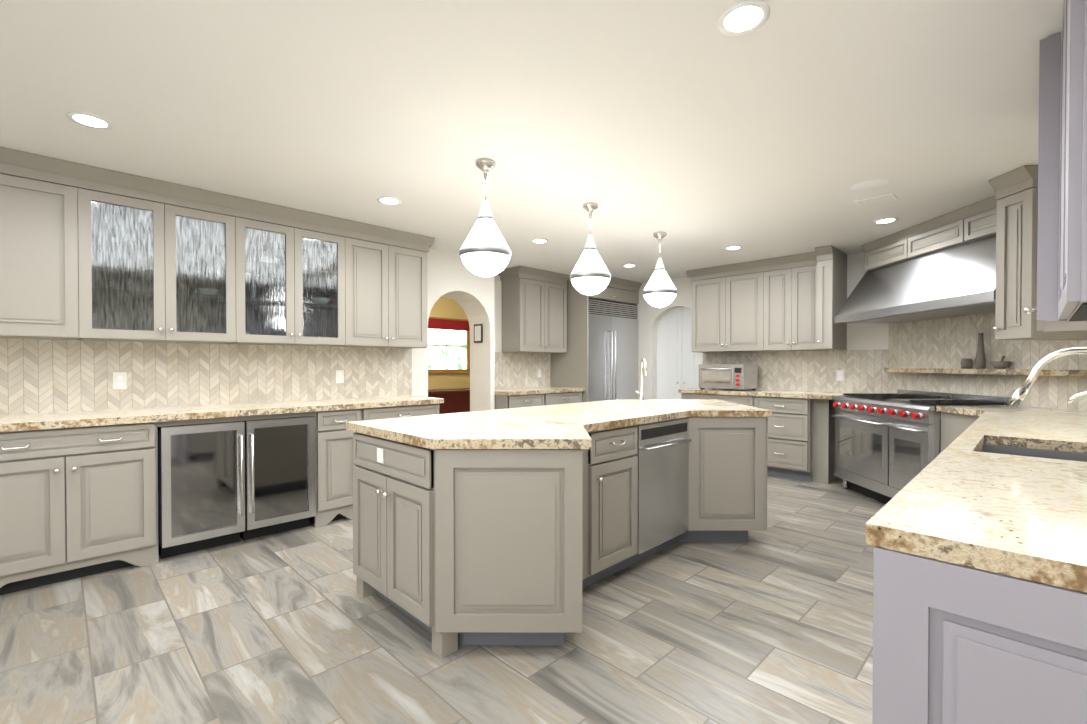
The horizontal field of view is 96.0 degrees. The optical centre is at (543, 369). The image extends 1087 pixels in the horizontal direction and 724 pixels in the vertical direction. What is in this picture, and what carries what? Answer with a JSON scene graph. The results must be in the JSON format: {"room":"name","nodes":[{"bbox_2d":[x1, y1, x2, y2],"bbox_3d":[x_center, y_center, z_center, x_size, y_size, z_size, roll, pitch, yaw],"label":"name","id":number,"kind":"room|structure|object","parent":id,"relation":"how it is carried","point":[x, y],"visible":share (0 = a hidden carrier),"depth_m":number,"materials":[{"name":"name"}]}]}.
{"room":"kitchen","nodes":[
{"label":"kitchen","id":0,"kind":"room"},
{"bbox_2d":[0,475,885,723],"bbox_3d":[-1.708,1.231,3.967,9.980,0.060,9.300,-1,1,-45],"label":"floor","id":1,"kind":"structure","parent":0,"point":[772,623],"depth_m":2.16,"materials":[{"name":"tile"}]},
{"bbox_2d":[0,423,159,594],"bbox_3d":[-2.927,0.768,2.943,0.896,0.888,0.622,-1,1,-45],"label":"base cabinet","id":2,"kind":"object","parent":1,"relation":"on","point":[78,494],"depth_m":2.78,"materials":[{"name":"beige paint"}]},
{"bbox_2d":[0,395,443,430],"bbox_3d":[-2.446,0.298,3.401,3.690,0.042,0.644,-1,1,-45],"label":"countertop","id":3,"kind":"structure","parent":2,"relation":"on","point":[44,421],"depth_m":3.24,"materials":[{"name":"beige stone"}]},
{"bbox_2d":[157,416,315,558],"bbox_3d":[-2.234,0.781,3.552,0.925,0.848,0.632,-1,1,-45],"label":"wine cooler","id":4,"kind":"object","parent":1,"relation":"on","point":[221,483],"visible":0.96,"depth_m":3.31,"materials":[{"name":"silver metal"}]},
{"bbox_2d":[284,407,371,527],"bbox_3d":[-1.787,0.756,4.077,0.431,0.888,0.622,-1,1,-45],"label":"base cabinet","id":5,"kind":"object","parent":1,"relation":"on","point":[334,464],"depth_m":3.80,"materials":[{"name":"beige paint"}]},
{"bbox_2d":[353,431,429,631],"bbox_3d":[0.308,0.763,3.423,3.015,0.888,0.779,-1,1,-45],"label":"base cabinet","id":6,"kind":"object","parent":1,"relation":"on","point":[389,479],"depth_m":2.32,"materials":[{"name":"beige paint"}]},
{"bbox_2d":[372,403,438,419],"bbox_3d":[-1.447,0.752,4.415,0.811,0.888,0.622,-1,1,-45],"label":"base cabinet","id":7,"kind":"object","parent":1,"relation":"on","point":[424,409],"depth_m":4.22,"materials":[{"name":"beige paint"}]},
{"bbox_2d":[428,388,469,413],"bbox_3d":[-1.666,0.757,8.686,1.700,0.790,0.620,-1,1,-45],"label":"desk","id":8,"kind":"object","parent":1,"relation":"on","point":[457,400],"visible":0.15,"depth_m":8.44,"materials":[{"name":"red wood"}]},
{"bbox_2d":[495,394,550,409],"bbox_3d":[-0.384,0.735,6.035,0.662,0.888,0.622,-1,1,-45],"label":"base cabinet","id":9,"kind":"object","parent":1,"relation":"on","point":[506,398],"depth_m":5.73,"materials":[{"name":"beige paint"}]},
{"bbox_2d":[495,386,582,393],"bbox_3d":[-0.152,0.268,6.245,1.325,0.042,0.644,-1,1,-45],"label":"countertop","id":10,"kind":"structure","parent":9,"relation":"on","point":[549,389],"depth_m":6.07,"materials":[{"name":"beige stone"}]},
{"bbox_2d":[551,390,582,404],"bbox_3d":[0.026,0.731,6.443,0.781,0.888,0.622,-1,1,-45],"label":"base cabinet","id":11,"kind":"object","parent":1,"relation":"on","point":[577,397],"depth_m":6.27,"materials":[{"name":"beige paint"}]},
{"bbox_2d":[550,277,641,401],"bbox_3d":[0.781,-0.056,7.102,1.190,2.448,0.741,-1,1,-45],"label":"refrigerator","id":12,"kind":"object","parent":1,"relation":"on","point":[598,360],"visible":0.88,"depth_m":6.75,"materials":[{"name":"silver metal"}]},
{"bbox_2d":[426,419,767,657],"bbox_3d":[0.741,0.767,2.975,3.000,0.888,0.583,-1,1,-45],"label":"base cabinet","id":13,"kind":"object","parent":1,"relation":"on","point":[519,526],"depth_m":2.08,"materials":[{"name":"beige paint"}]},
{"bbox_2d":[346,399,771,466],"bbox_3d":[0.501,0.300,3.240,3.062,0.042,1.374,-1,1,-45],"label":"countertop","id":14,"kind":"structure","parent":13,"relation":"on","point":[522,436],"depth_m":2.67,"materials":[{"name":"beige stone"}]},
{"bbox_2d":[635,359,646,401],"bbox_3d":[0.811,0.091,4.004,0.149,0.360,0.163,-1,1,-45],"label":"island faucet","id":15,"kind":"object","parent":14,"relation":"on","point":[641,399],"visible":1,"depth_m":4.06,"materials":[{"name":"silver metal"}]},
{"bbox_2d":[678,392,753,406],"bbox_3d":[2.259,0.735,6.038,0.623,0.888,0.910,-1,1,-45],"label":"base cabinet","id":16,"kind":"object","parent":1,"relation":"on","point":[744,400],"depth_m":5.73,"materials":[{"name":"beige paint"}]},
{"bbox_2d":[754,396,829,481],"bbox_3d":[2.755,0.741,5.538,0.623,0.888,0.642,-1,1,-45],"label":"base cabinet","id":17,"kind":"object","parent":1,"relation":"on","point":[801,437],"depth_m":5.18,"materials":[{"name":"beige paint"}]},
{"bbox_2d":[678,388,847,399],"bbox_3d":[2.698,0.275,5.575,0.645,0.042,2.218,-1,1,-45],"label":"countertop","id":18,"kind":"structure","parent":17,"relation":"on","point":[707,391],"depth_m":5.43,"materials":[{"name":"beige stone"}]},
{"bbox_2d":[699,364,757,390],"bbox_3d":[2.237,0.094,5.974,0.458,0.310,0.560,-1,1,-45],"label":"toaster oven","id":19,"kind":"object","parent":18,"relation":"on","point":[742,377],"visible":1,"depth_m":5.82,"materials":[{"name":"silver metal"}]},
{"bbox_2d":[831,389,1019,503],"bbox_3d":[3.226,0.702,4.311,0.744,0.990,1.220,0,1,0],"label":"range","id":20,"kind":"object","parent":1,"relation":"on","point":[887,447],"visible":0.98,"depth_m":4.21,"materials":[{"name":"silver metal"}]},
{"bbox_2d":[936,414,972,457],"bbox_3d":[3.372,0.763,3.406,0.728,0.888,0.942,-1,1,-45],"label":"base cabinet","id":21,"kind":"object","parent":1,"relation":"on","point":[951,425],"depth_m":3.60,"materials":[{"name":"beige paint"}]},
{"bbox_2d":[936,406,1086,417],"bbox_3d":[3.358,0.297,3.405,0.742,0.041,0.967,-1,1,-45],"label":"countertop","id":22,"kind":"structure","parent":21,"relation":"on","point":[961,411],"depth_m":3.44,"materials":[{"name":"beige stone"}]},
{"bbox_2d":[865,538,1086,723],"bbox_3d":[1.203,0.788,1.052,0.937,0.888,0.663,-1,1,-45],"label":"base cabinet","id":23,"kind":"object","parent":1,"relation":"on","point":[956,640],"depth_m":0.85,"materials":[{"name":"beige paint"}]},
{"bbox_2d":[865,410,1086,585],"bbox_3d":[2.035,0.313,1.882,3.283,0.041,0.672,-1,1,-45],"label":"countertop","id":24,"kind":"structure","parent":23,"relation":"on","point":[1015,511],"depth_m":1.11,"materials":[{"name":"beige stone"}]},
{"bbox_2d":[985,442,1086,461],"bbox_3d":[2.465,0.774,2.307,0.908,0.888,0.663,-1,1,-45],"label":"sink","id":25,"kind":"object","parent":24,"relation":"in","point":[997,447],"depth_m":2.04,"materials":[{"name":"silver metal"}]},
{"bbox_2d":[1007,347,1086,407],"bbox_3d":[2.104,0.104,1.960,0.346,0.376,0.353,-1,1,-45],"label":"sink faucet","id":26,"kind":"object","parent":24,"relation":"on","point":[1016,399],"visible":1,"depth_m":1.92,"materials":[{"name":"silver metal"}]},
{"bbox_2d":[428,298,469,389],"bbox_3d":[-2.856,-0.066,8.030,5.500,2.450,0.100,-1,1,-45],"label":"wall","id":27,"kind":"structure","parent":0,"point":[447,308],"depth_m":9.03,"materials":[{"name":"yellow paint"}]},
{"bbox_2d":[428,317,469,372],"bbox_3d":[-1.768,-0.436,8.989,1.080,1.010,0.070,-1,1,-45],"label":"room window","id":28,"kind":"structure","parent":27,"relation":"in","point":[448,345],"depth_m":9.02,"materials":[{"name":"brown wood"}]},
{"bbox_2d":[410,248,494,411],"bbox_3d":[-3.138,-0.019,3.449,6.840,2.450,0.400,-1,1,-45],"label":"wall","id":29,"kind":"structure","parent":0,"point":[452,276],"depth_m":5.59,"materials":[{"name":"white paint"}]},
{"bbox_2d":[0,159,95,340],"bbox_3d":[-3.098,-0.675,2.949,0.539,0.973,0.352,-1,1,-45],"label":"upper cabinet","id":30,"kind":"object","parent":29,"relation":"attached to","point":[90,253],"depth_m":2.88,"materials":[{"name":"beige paint"}]},
{"bbox_2d":[0,338,411,415],"bbox_3d":[-2.646,0.039,3.643,3.710,0.470,0.014,-1,1,-45],"label":"backsplash","id":31,"kind":"structure","parent":29,"relation":"attached to","point":[39,376],"depth_m":3.61,"materials":[{"name":"white tile"}]},
{"bbox_2d":[320,227,427,348],"bbox_3d":[-1.534,-0.691,4.503,0.849,0.973,0.352,-1,1,-45],"label":"upper cabinet","id":32,"kind":"object","parent":29,"relation":"attached to","point":[373,288],"depth_m":4.31,"materials":[{"name":"beige paint"}]},
{"bbox_2d":[474,324,482,342],"bbox_3d":[-0.777,-0.428,5.820,0.014,0.220,0.160,-1,1,-45],"label":"picture frame","id":33,"kind":"object","parent":29,"relation":"attached to","point":[478,333],"visible":0.96,"depth_m":5.80,"materials":[{"name":"black metal"}]},
{"bbox_2d":[494,273,501,351],"bbox_3d":[0.068,-0.055,6.961,2.660,2.450,0.060,-1,1,-45],"label":"wall","id":34,"kind":"structure","parent":0,"point":[498,309],"depth_m":6.27,"materials":[{"name":"white paint"}]},
{"bbox_2d":[495,352,549,388],"bbox_3d":[-0.372,0.010,6.468,1.320,0.470,0.014,-1,1,-45],"label":"backsplash","id":35,"kind":"structure","parent":34,"relation":"attached to","point":[517,370],"depth_m":6.55,"materials":[{"name":"white tile"}]},
{"bbox_2d":[499,266,569,352],"bbox_3d":[-0.110,-0.749,6.446,0.910,1.048,0.405,-1,1,-45],"label":"upper cabinet","id":36,"kind":"object","parent":34,"relation":"attached to","point":[534,310],"visible":1,"depth_m":6.26,"materials":[{"name":"beige paint"}]},
{"bbox_2d":[0,0,1063,299],"bbox_3d":[-1.708,-1.274,3.941,9.980,0.050,9.300,-1,1,-45],"label":"ceiling","id":37,"kind":"structure","parent":0,"point":[694,132],"depth_m":2.33,"materials":[{"name":"white paint"}]},
{"bbox_2d":[66,112,112,129],"bbox_3d":[-2.243,-1.230,2.423,0.168,0.006,0.168,0,1,36],"label":"recessed light","id":38,"kind":"object","parent":37,"relation":"in","point":[85,119],"depth_m":2.41,"materials":[{"name":"white"}]},
{"bbox_2d":[377,197,400,204],"bbox_3d":[-1.137,-1.242,3.607,0.168,0.006,0.168,0,1,36],"label":"recessed light","id":39,"kind":"object","parent":37,"relation":"in","point":[384,200],"depth_m":3.59,"materials":[{"name":"white"}]},
{"bbox_2d":[459,158,511,276],"bbox_3d":[-0.347,-0.895,2.930,0.312,0.684,0.312,-1,1,-45],"label":"pendant light","id":40,"kind":"object","parent":37,"relation":"hanging from","point":[485,250],"visible":1,"depth_m":2.85,"materials":[{"name":"white glass"}]},
{"bbox_2d":[531,239,547,243],"bbox_3d":[-0.037,-1.254,4.785,0.168,0.006,0.168,0,1,36],"label":"recessed light","id":41,"kind":"object","parent":37,"relation":"in","point":[539,241],"depth_m":4.79,"materials":[{"name":"white"}]},
{"bbox_2d":[570,202,610,294],"bbox_3d":[0.356,-0.904,3.713,0.312,0.684,0.312,-1,1,-45],"label":"pendant light","id":42,"kind":"object","parent":37,"relation":"hanging from","point":[590,274],"visible":1,"depth_m":3.63,"materials":[{"name":"white glass"}]},
{"bbox_2d":[622,264,635,266],"bbox_3d":[1.048,-1.267,5.977,0.168,0.006,0.168,0,1,36],"label":"recessed light","id":43,"kind":"object","parent":37,"relation":"in","point":[626,265],"depth_m":5.96,"materials":[{"name":"white"}]},
{"bbox_2d":[643,231,676,307],"bbox_3d":[1.072,-0.912,4.509,0.312,0.684,0.312,-1,1,-45],"label":"pendant light","id":44,"kind":"object","parent":37,"relation":"hanging from","point":[659,290],"visible":1,"depth_m":4.43,"materials":[{"name":"white glass"}]},
{"bbox_2d":[725,246,741,249],"bbox_3d":[1.965,-1.257,5.069,0.168,0.006,0.168,0,1,36],"label":"recessed light","id":45,"kind":"object","parent":37,"relation":"in","point":[730,247],"depth_m":5.08,"materials":[{"name":"white"}]},
{"bbox_2d":[717,0,769,35],"bbox_3d":[0.696,-1.222,1.707,0.168,0.006,0.168,0,1,36],"label":"recessed light","id":46,"kind":"object","parent":37,"relation":"in","point":[743,18],"depth_m":1.70,"materials":[{"name":"white"}]},
{"bbox_2d":[851,179,888,190],"bbox_3d":[2.186,-1.237,3.277,0.222,0.010,0.214,-1,1,-45],"label":"speaker","id":47,"kind":"object","parent":37,"relation":"attached to","point":[868,185],"depth_m":3.29,"materials":[{"name":"white plastic"}]},
{"bbox_2d":[854,193,896,206],"bbox_3d":[2.422,-1.240,3.573,0.185,0.010,0.243,-1,1,-45],"label":"air vent","id":48,"kind":"object","parent":37,"relation":"attached to","point":[888,197],"depth_m":3.58,"materials":[{"name":"white metal"}]},
{"bbox_2d":[873,218,897,223],"bbox_3d":[2.874,-1.247,4.112,0.168,0.006,0.168,0,1,36],"label":"recessed light","id":49,"kind":"object","parent":37,"relation":"in","point":[886,220],"depth_m":4.10,"materials":[{"name":"white"}]},
{"bbox_2d":[637,252,888,398],"bbox_3d":[2.393,-0.050,6.424,0.120,2.450,3.980,-1,1,-45],"label":"wall","id":50,"kind":"structure","parent":0,"point":[867,336],"depth_m":6.81,"materials":[{"name":"white paint"}]},
{"bbox_2d":[656,307,702,398],"bbox_3d":[1.972,0.120,6.980,0.075,2.100,0.894,-1,1,-45],"label":"closet door","id":51,"kind":"structure","parent":50,"relation":"in","point":[678,361],"depth_m":7.04,"materials":[{"name":"white wood"}]},
{"bbox_2d":[690,265,769,352],"bbox_3d":[2.375,-0.708,6.096,0.353,0.973,0.969,-1,1,-45],"label":"upper cabinet","id":52,"kind":"object","parent":50,"relation":"attached to","point":[730,309],"depth_m":5.95,"materials":[{"name":"beige paint"}]},
{"bbox_2d":[703,349,887,392],"bbox_3d":[2.869,0.017,5.846,0.014,0.469,2.072,-1,1,-45],"label":"backsplash","id":53,"kind":"structure","parent":50,"relation":"attached to","point":[851,371],"depth_m":5.59,"materials":[{"name":"white tile"}]},
{"bbox_2d":[770,257,833,350],"bbox_3d":[2.869,-0.703,5.599,0.353,0.973,0.669,-1,1,-45],"label":"upper cabinet","id":54,"kind":"object","parent":50,"relation":"attached to","point":[796,302],"depth_m":5.38,"materials":[{"name":"beige paint"}]},
{"bbox_3d":[0.907,0.015,0.210,8.010,2.450,0.100,-1,1,-45],"label":"wall","id":55,"kind":"structure","parent":0,"visible":0},
{"bbox_2d":[1032,33,1086,331],"bbox_3d":[2.252,-0.702,1.921,0.860,1.048,0.438,-1,1,-45],"label":"upper cabinet","id":56,"kind":"object","parent":55,"relation":"attached to","point":[1047,56],"depth_m":1.80,"materials":[{"name":"beige paint"}]},
{"bbox_2d":[1052,200,1086,323],"bbox_3d":[1.860,-0.697,1.492,0.419,1.048,0.383,-1,1,-45],"label":"upper cabinet","id":57,"kind":"object","parent":55,"relation":"attached to","point":[1054,321],"depth_m":1.79,"materials":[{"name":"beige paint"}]},
{"bbox_2d":[1056,0,1086,319],"bbox_3d":[1.638,-0.695,1.272,0.443,1.048,0.383,-1,1,-45],"label":"upper cabinet","id":58,"kind":"object","parent":55,"relation":"attached to","point":[1062,238],"depth_m":1.27,"materials":[{"name":"beige paint"}]},
{"bbox_3d":[3.659,-0.025,4.037,1.803,2.450,1.803,-1,1,-45],"label":"wall","id":59,"kind":"structure","parent":0,"visible":0},
{"bbox_2d":[835,234,995,322],"bbox_3d":[3.278,-0.721,4.093,0.638,0.529,1.766,0,1,0],"label":"range hood","id":60,"kind":"object","parent":59,"relation":"attached to","point":[957,280],"visible":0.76,"depth_m":3.94,"materials":[{"name":"silver metal"}]},
{"bbox_2d":[861,185,992,270],"bbox_3d":[3.436,-1.119,4.086,1.497,0.258,1.497,-1,1,-45],"label":"upper cabinet","id":61,"kind":"object","parent":59,"relation":"attached to","point":[972,222],"depth_m":4.08,"materials":[{"name":"beige paint"}]},
{"bbox_2d":[884,368,1086,375],"bbox_3d":[3.528,0.015,4.095,0.138,0.040,1.755,0,1,0],"label":"shelf","id":62,"kind":"object","parent":59,"relation":"attached to","point":[1011,372],"visible":1,"depth_m":3.77,"materials":[{"name":"stone"}]},
{"bbox_2d":[960,333,1010,368],"bbox_3d":[3.529,-0.149,3.917,0.311,0.290,0.312,-1,1,-45],"label":"decor","id":63,"kind":"object","parent":62,"relation":"on","point":[980,361],"visible":1,"depth_m":3.93,"materials":[{"name":"brown stone"}]},
{"bbox_2d":[888,312,1086,410],"bbox_3d":[3.604,-0.356,4.160,0.006,1.250,1.898,0,1,0],"label":"backsplash","id":64,"kind":"structure","parent":59,"relation":"attached to","point":[949,343],"depth_m":4.08,"materials":[{"name":"beige tile"}]},
{"bbox_2d":[993,173,1086,339],"bbox_3d":[3.286,-0.676,3.086,0.623,0.973,0.623,-1,1,-45],"label":"upper cabinet","id":65,"kind":"object","parent":59,"relation":"attached to","point":[1007,214],"depth_m":3.07,"materials":[{"name":"beige paint"}]}
]}

